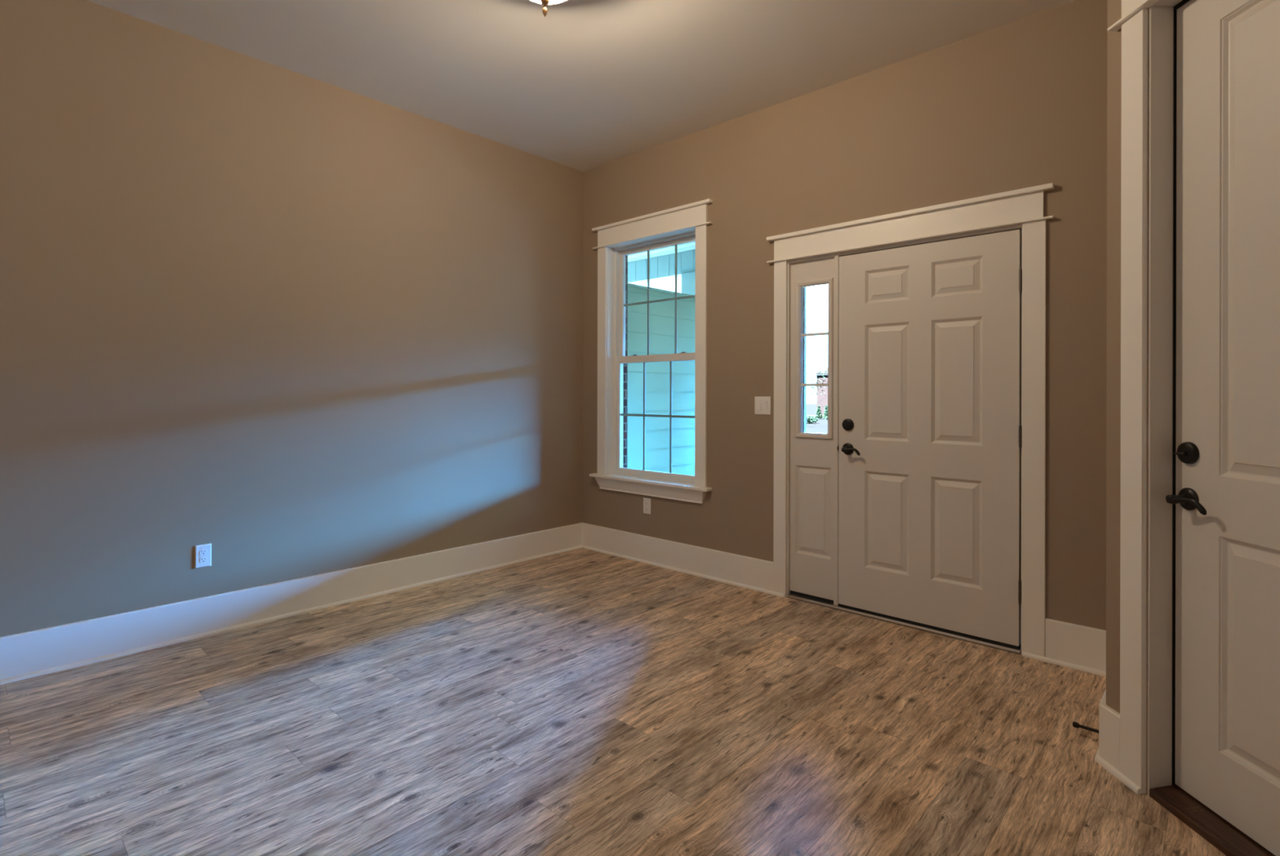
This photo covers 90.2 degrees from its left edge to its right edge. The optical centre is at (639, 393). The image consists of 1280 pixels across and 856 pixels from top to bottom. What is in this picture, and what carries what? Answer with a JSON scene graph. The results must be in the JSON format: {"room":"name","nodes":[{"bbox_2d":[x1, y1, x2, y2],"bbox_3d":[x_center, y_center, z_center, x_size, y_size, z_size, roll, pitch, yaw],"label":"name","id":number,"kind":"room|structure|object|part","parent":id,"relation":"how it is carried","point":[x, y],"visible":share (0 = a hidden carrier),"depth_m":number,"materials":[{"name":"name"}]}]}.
{"room":"entryway","nodes":[
{"label":"entryway","id":0,"kind":"room"},
{"bbox_2d":[0,0,582,636],"bbox_3d":[-2.640,-0.286,2.940,0.130,3.050,6.540,0,0,43],"label":"wall","id":1,"kind":"structure","parent":0,"point":[293,325],"depth_m":3.41,"materials":[{"name":"beige paint"}]},
{"bbox_2d":[195,542,211,568],"bbox_3d":[-2.240,0.831,3.273,0.008,0.115,0.071,0,0,43],"label":"electrical outlet","id":2,"kind":"object","parent":1,"relation":"attached to","point":[202,552],"visible":1,"depth_m":3.27,"materials":[{"name":"white plastic"}]},
{"bbox_2d":[199,556,207,562],"bbox_3d":[-2.238,0.851,3.271,0.002,0.028,0.034,0,0,43],"label":"receptacle","id":3,"kind":"object","parent":2,"relation":"attached to","point":[202,559],"depth_m":3.27,"materials":[{"name":"white plastic"}]},
{"bbox_2d":[199,548,207,555],"bbox_3d":[-2.238,0.812,3.271,0.002,0.028,0.034,0,0,43],"label":"receptacle","id":4,"kind":"object","parent":2,"relation":"attached to","point":[202,551],"depth_m":3.27,"materials":[{"name":"white plastic"}]},
{"bbox_2d":[0,522,582,684],"bbox_3d":[-2.631,1.141,2.835,0.030,0.196,6.400,0,0,43],"label":"baseboard","id":5,"kind":"structure","parent":1,"relation":"attached to","point":[33,653],"depth_m":3.40,"materials":[{"name":"white paint"}]},
{"bbox_2d":[86,0,1075,171],"bbox_3d":[-0.496,-1.867,0.873,6.080,0.120,6.670,0,0,43],"label":"ceiling","id":6,"kind":"structure","parent":0,"point":[584,85],"depth_m":3.35,"materials":[{"name":"white paint"}]},
{"bbox_2d":[540,0,549,17],"bbox_3d":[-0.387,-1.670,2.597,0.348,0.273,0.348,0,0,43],"label":"finial","id":7,"kind":"object","parent":6,"relation":"attached to","point":[544,2],"visible":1,"depth_m":2.59,"materials":[{"name":"gold metal"}]},
{"bbox_2d":[0,547,1226,855],"bbox_3d":[-0.503,1.303,0.873,6.080,0.120,6.670,0,0,43],"label":"floor","id":8,"kind":"structure","parent":0,"point":[580,701],"depth_m":2.31,"materials":[{"name":"wood"}]},
{"bbox_2d":[626,283,695,475],"bbox_3d":[0.244,0.214,6.133,0.152,2.382,1.795,0,0,43],"label":"wall","id":9,"kind":"structure","parent":0,"point":[662,314],"depth_m":6.00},
{"bbox_2d":[627,241,695,262],"bbox_3d":[1.513,-1.591,5.123,9.000,0.062,2.020,0,0,43],"label":"ceiling","id":10,"kind":"structure","parent":0,"point":[690,246],"depth_m":7.05,"materials":[{"name":"paint"}]},
{"bbox_2d":[622,255,804,467],"bbox_3d":[1.446,-0.253,3.729,7.200,3.600,0.095,0,0,43],"label":"wall","id":11,"kind":"structure","parent":0,"point":[624,365],"depth_m":5.21,"materials":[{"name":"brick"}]},
{"bbox_2d":[582,0,1107,630],"bbox_3d":[0.925,-0.279,4.003,3.663,3.050,0.140,0,0,43],"label":"wall","id":12,"kind":"structure","parent":0,"point":[1020,104],"depth_m":3.52,"materials":[{"name":"beige paint"}]},
{"bbox_2d":[643,497,650,514],"bbox_3d":[0.050,0.828,4.708,0.071,0.115,0.008,0,0,43],"label":"electrical outlet","id":13,"kind":"object","parent":12,"relation":"attached to","point":[646,501],"visible":1,"depth_m":4.70,"materials":[{"name":"white plastic"}]},
{"bbox_2d":[589,198,712,502],"bbox_3d":[0.098,-0.282,4.736,1.156,2.057,0.217,0,0,43],"label":"window","id":14,"kind":"structure","parent":12,"relation":"in","point":[687,223],"depth_m":4.81,"materials":[{"name":"white paint"}]},
{"bbox_3d":[-0.298,-0.259,5.026,0.091,1.781,0.018,0,0,43],"label":"casing","id":15,"kind":"part","parent":14,"relation":"part of","materials":[{"name":"white paint"}]},
{"bbox_3d":[0.055,-1.300,4.687,1.154,0.021,0.040,0,0,43],"label":"cap moulding","id":16,"kind":"part","parent":14,"relation":"part of","materials":[{"name":"white paint"}]},
{"bbox_3d":[0.145,-0.248,4.785,0.892,1.815,0.080,0,0,43],"label":"frame","id":17,"kind":"part","parent":14,"relation":"part of","materials":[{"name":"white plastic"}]},
{"bbox_3d":[0.128,0.170,4.769,0.829,0.924,0.030,0,0,43],"label":"sash","id":18,"kind":"part","parent":14,"relation":"part of","materials":[{"name":"white plastic"}]},
{"bbox_3d":[0.157,-0.685,4.797,0.829,0.890,0.030,0,0,43],"label":"sash","id":19,"kind":"part","parent":14,"relation":"part of","materials":[{"name":"white plastic"}]},
{"bbox_2d":[621,360,694,472],"bbox_3d":[0.127,0.171,4.771,0.748,0.820,0.006,0,0,43],"label":"grille","id":20,"kind":"object","parent":14,"relation":"attached to","point":[628,469],"depth_m":4.85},
{"bbox_2d":[623,244,695,355],"bbox_3d":[0.153,-0.695,4.802,0.757,0.800,0.006,0,0,43],"label":"sash","id":21,"kind":"object","parent":14,"relation":"attached to","point":[647,249],"depth_m":4.88,"materials":[{"name":"clear glass"}]},
{"bbox_3d":[0.418,-0.257,4.364,0.091,1.781,0.018,0,0,43],"label":"casing","id":22,"kind":"part","parent":14,"relation":"part of","materials":[{"name":"white paint"}]},
{"bbox_2d":[582,522,784,596],"bbox_3d":[0.205,1.147,4.550,1.866,0.196,0.030,0,0,43],"label":"baseboard","id":23,"kind":"structure","parent":12,"relation":"attached to","point":[742,571],"depth_m":4.45,"materials":[{"name":"white paint"}]},
{"bbox_2d":[754,396,770,414],"bbox_3d":[0.773,0.075,4.037,0.116,0.114,0.014,0,0,43],"label":"light switch","id":24,"kind":"object","parent":12,"relation":"attached to","point":[762,404],"visible":1,"depth_m":4.04,"materials":[{"name":"white plastic"}]},
{"bbox_2d":[766,182,1054,656],"bbox_3d":[1.391,0.136,3.514,1.524,2.223,0.185,0,0,43],"label":"door","id":25,"kind":"structure","parent":12,"relation":"in","point":[921,504],"depth_m":3.38,"materials":[{"name":"white paint"}]},
{"bbox_3d":[0.869,0.214,3.946,0.086,2.064,0.018,0,0,43],"label":"casing","id":26,"kind":"part","parent":25,"relation":"part of","materials":[{"name":"white paint"}]},
{"bbox_3d":[1.043,-0.206,3.824,0.244,0.948,0.022,0,0,43],"label":"lite frame","id":27,"kind":"part","parent":25,"relation":"part of","materials":[{"name":"white paint"}]},
{"bbox_3d":[1.141,0.315,3.706,0.020,0.063,0.001,0,0,43],"label":"strike plate","id":28,"kind":"part","parent":25,"relation":"part of","materials":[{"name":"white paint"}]},
{"bbox_3d":[1.171,0.316,3.635,0.067,0.067,0.066,0,0,43],"label":"handle","id":29,"kind":"part","parent":25,"relation":"part of","materials":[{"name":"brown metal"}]},
{"bbox_3d":[1.187,0.326,3.595,0.103,0.042,0.018,0,0,34],"label":"lever","id":30,"kind":"part","parent":25,"relation":"part of","materials":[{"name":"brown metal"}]},
{"bbox_3d":[1.361,-0.965,3.479,1.524,0.022,0.040,0,0,43],"label":"cap moulding","id":31,"kind":"part","parent":25,"relation":"part of","materials":[{"name":"white paint"}]},
{"bbox_3d":[1.867,0.216,3.024,0.096,2.064,0.018,0,0,43],"label":"casing","id":32,"kind":"part","parent":25,"relation":"part of","materials":[{"name":"white paint"}]},
{"bbox_2d":[1022,617,1106,676],"bbox_3d":[1.983,1.151,2.906,0.417,0.196,0.030,0,0,43],"label":"baseboard","id":33,"kind":"structure","parent":12,"relation":"attached to","point":[1071,645],"depth_m":2.90,"materials":[{"name":"white paint"}]},
{"bbox_3d":[1.970,1.240,2.906,0.399,0.018,0.012,0,0,43],"label":"shoe moulding","id":34,"kind":"part","parent":33,"relation":"part of","materials":[{"name":"white paint"}]},
{"bbox_2d":[1106,0,1148,793],"bbox_3d":[1.665,-0.277,1.303,0.140,3.050,1.718,0,0,-1],"label":"wall","id":35,"kind":"structure","parent":0,"point":[1114,6],"depth_m":2.13,"materials":[{"name":"beige paint"}]},
{"bbox_2d":[1094,703,1141,793],"bbox_3d":[1.564,1.150,2.081,0.030,0.196,0.183,0,0,-1],"label":"baseboard","id":36,"kind":"structure","parent":35,"relation":"attached to","point":[1108,757],"depth_m":2.12,"materials":[{"name":"white paint"}]},
{"bbox_3d":[1.555,1.239,2.081,0.012,0.018,0.183,0,0,-1],"label":"shoe moulding","id":37,"kind":"part","parent":36,"relation":"part of","materials":[{"name":"white paint"}]},
{"bbox_2d":[1107,0,1279,855],"bbox_3d":[1.632,-0.058,1.519,0.162,2.612,1.198,0,0,-1],"label":"door","id":38,"kind":"structure","parent":35,"relation":"in","point":[1211,739],"depth_m":1.88,"materials":[{"name":"white paint"}]},
{"bbox_3d":[1.573,0.023,2.033,0.018,2.449,0.087,0,0,-1],"label":"casing","id":39,"kind":"part","parent":38,"relation":"part of","materials":[{"name":"white paint"}]},
{"bbox_3d":[1.628,0.318,1.930,0.066,0.067,0.067,0,0,-1],"label":"handle","id":40,"kind":"part","parent":38,"relation":"part of","materials":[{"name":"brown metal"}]},
{"bbox_3d":[1.611,0.328,1.884,0.018,0.042,0.116,0,0,-8],"label":"lever","id":41,"kind":"part","parent":38,"relation":"part of","materials":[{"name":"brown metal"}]},
{"bbox_3d":[1.909,-0.277,2.428,0.120,3.050,0.837,0,0,43],"label":"wall","id":42,"kind":"structure","parent":0,"visible":0},
{"bbox_2d":[1072,720,1098,733],"bbox_3d":[1.622,1.210,2.307,0.096,0.026,0.026,0,0,43],"label":"door stop","id":43,"kind":"object","parent":42,"relation":"attached to","point":[1075,724],"visible":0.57,"depth_m":2.31,"materials":[{"name":"black metal"}]},
{"bbox_3d":[1.629,1.210,2.300,0.078,0.026,0.026,0,0,43],"label":"rod","id":44,"kind":"part","parent":43,"relation":"part of","materials":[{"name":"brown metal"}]},
{"bbox_2d":[1094,688,1106,756],"bbox_3d":[1.847,1.150,2.474,0.030,0.196,0.849,0,0,43],"label":"baseboard","id":45,"kind":"structure","parent":42,"relation":"attached to","point":[1103,700],"depth_m":2.19,"materials":[{"name":"white paint"}]},
{"label":"outside","id":46,"kind":"structure","parent":0,"visible":0},
{"bbox_2d":[806,403,827,433],"bbox_3d":[23.815,1.672,53.560,150.000,0.149,76.000,0,0,43],"label":"street","id":47,"kind":"structure","parent":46,"point":[821,425],"depth_m":32.71,"materials":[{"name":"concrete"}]},
{"bbox_2d":[806,414,817,422],"bbox_3d":[8.893,1.357,33.569,0.920,0.471,0.994,0,0,43],"label":"shrub","id":48,"kind":"object","parent":47,"relation":"on","point":[809,419],"visible":0.61,"depth_m":33.37,"materials":[{"name":"green plant"}]},
{"bbox_2d":[806,349,827,397],"bbox_3d":[7.973,-0.267,30.038,2.600,3.663,1.567,0,0,43],"label":"tree","id":49,"kind":"object","parent":47,"relation":"on","point":[817,349],"visible":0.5,"depth_m":29.95,"materials":[{"name":"green plant"}]},
{"bbox_2d":[815,404,822,419],"bbox_3d":[10.923,1.185,39.033,0.474,0.970,0.460,0,0,43],"label":"conifer","id":50,"kind":"object","parent":47,"relation":"on","point":[819,411],"visible":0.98,"depth_m":39.00,"materials":[{"name":"green plant"}]},
{"bbox_2d":[813,367,827,415],"bbox_3d":[24.412,-1.202,40.941,25.200,5.600,8.730,0,0,43],"label":"brick house","id":51,"kind":"structure","parent":47,"relation":"on","point":[821,399],"depth_m":45.71,"materials":[{"name":"pink brick"}]},
{"bbox_2d":[822,405,827,419],"bbox_3d":[11.297,1.177,38.734,0.454,0.950,0.461,0,0,43],"label":"conifer","id":52,"kind":"object","parent":47,"relation":"on","point":[825,413],"visible":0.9,"depth_m":38.66,"materials":[{"name":"green plant"}]},
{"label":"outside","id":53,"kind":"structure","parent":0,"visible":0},
{"bbox_3d":[1.608,1.338,5.234,9.000,0.140,2.320,0,0,43],"label":"porch slab","id":54,"kind":"object","parent":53,"visible":0},
{"bbox_2d":[681,271,695,294],"bbox_3d":[0.630,0.036,7.026,0.275,2.719,0.220,0,0,43],"label":"porch column","id":55,"kind":"structure","parent":54,"relation":"on","point":[688,279],"depth_m":6.97,"materials":[{"name":"paint"}]},
{"bbox_2d":[804,287,806,431],"bbox_3d":[1.385,0.038,6.396,0.490,2.720,0.240,0,0,43],"label":"porch post","id":56,"kind":"object","parent":54,"relation":"on","point":[805,288],"visible":0.02,"depth_m":6.30,"materials":[{"name":"paint"}]},
{"bbox_3d":[2.699,0.040,5.195,0.550,2.720,0.300,0,0,43],"label":"pier","id":57,"kind":"object","parent":54,"relation":"on","visible":0},
{"bbox_2d":[627,249,695,284],"bbox_3d":[2.042,-1.441,5.696,9.000,0.240,0.141,0,0,43],"label":"beam","id":58,"kind":"structure","parent":57,"relation":"on","point":[661,268],"depth_m":7.27,"materials":[{"name":"paint"}]}
]}

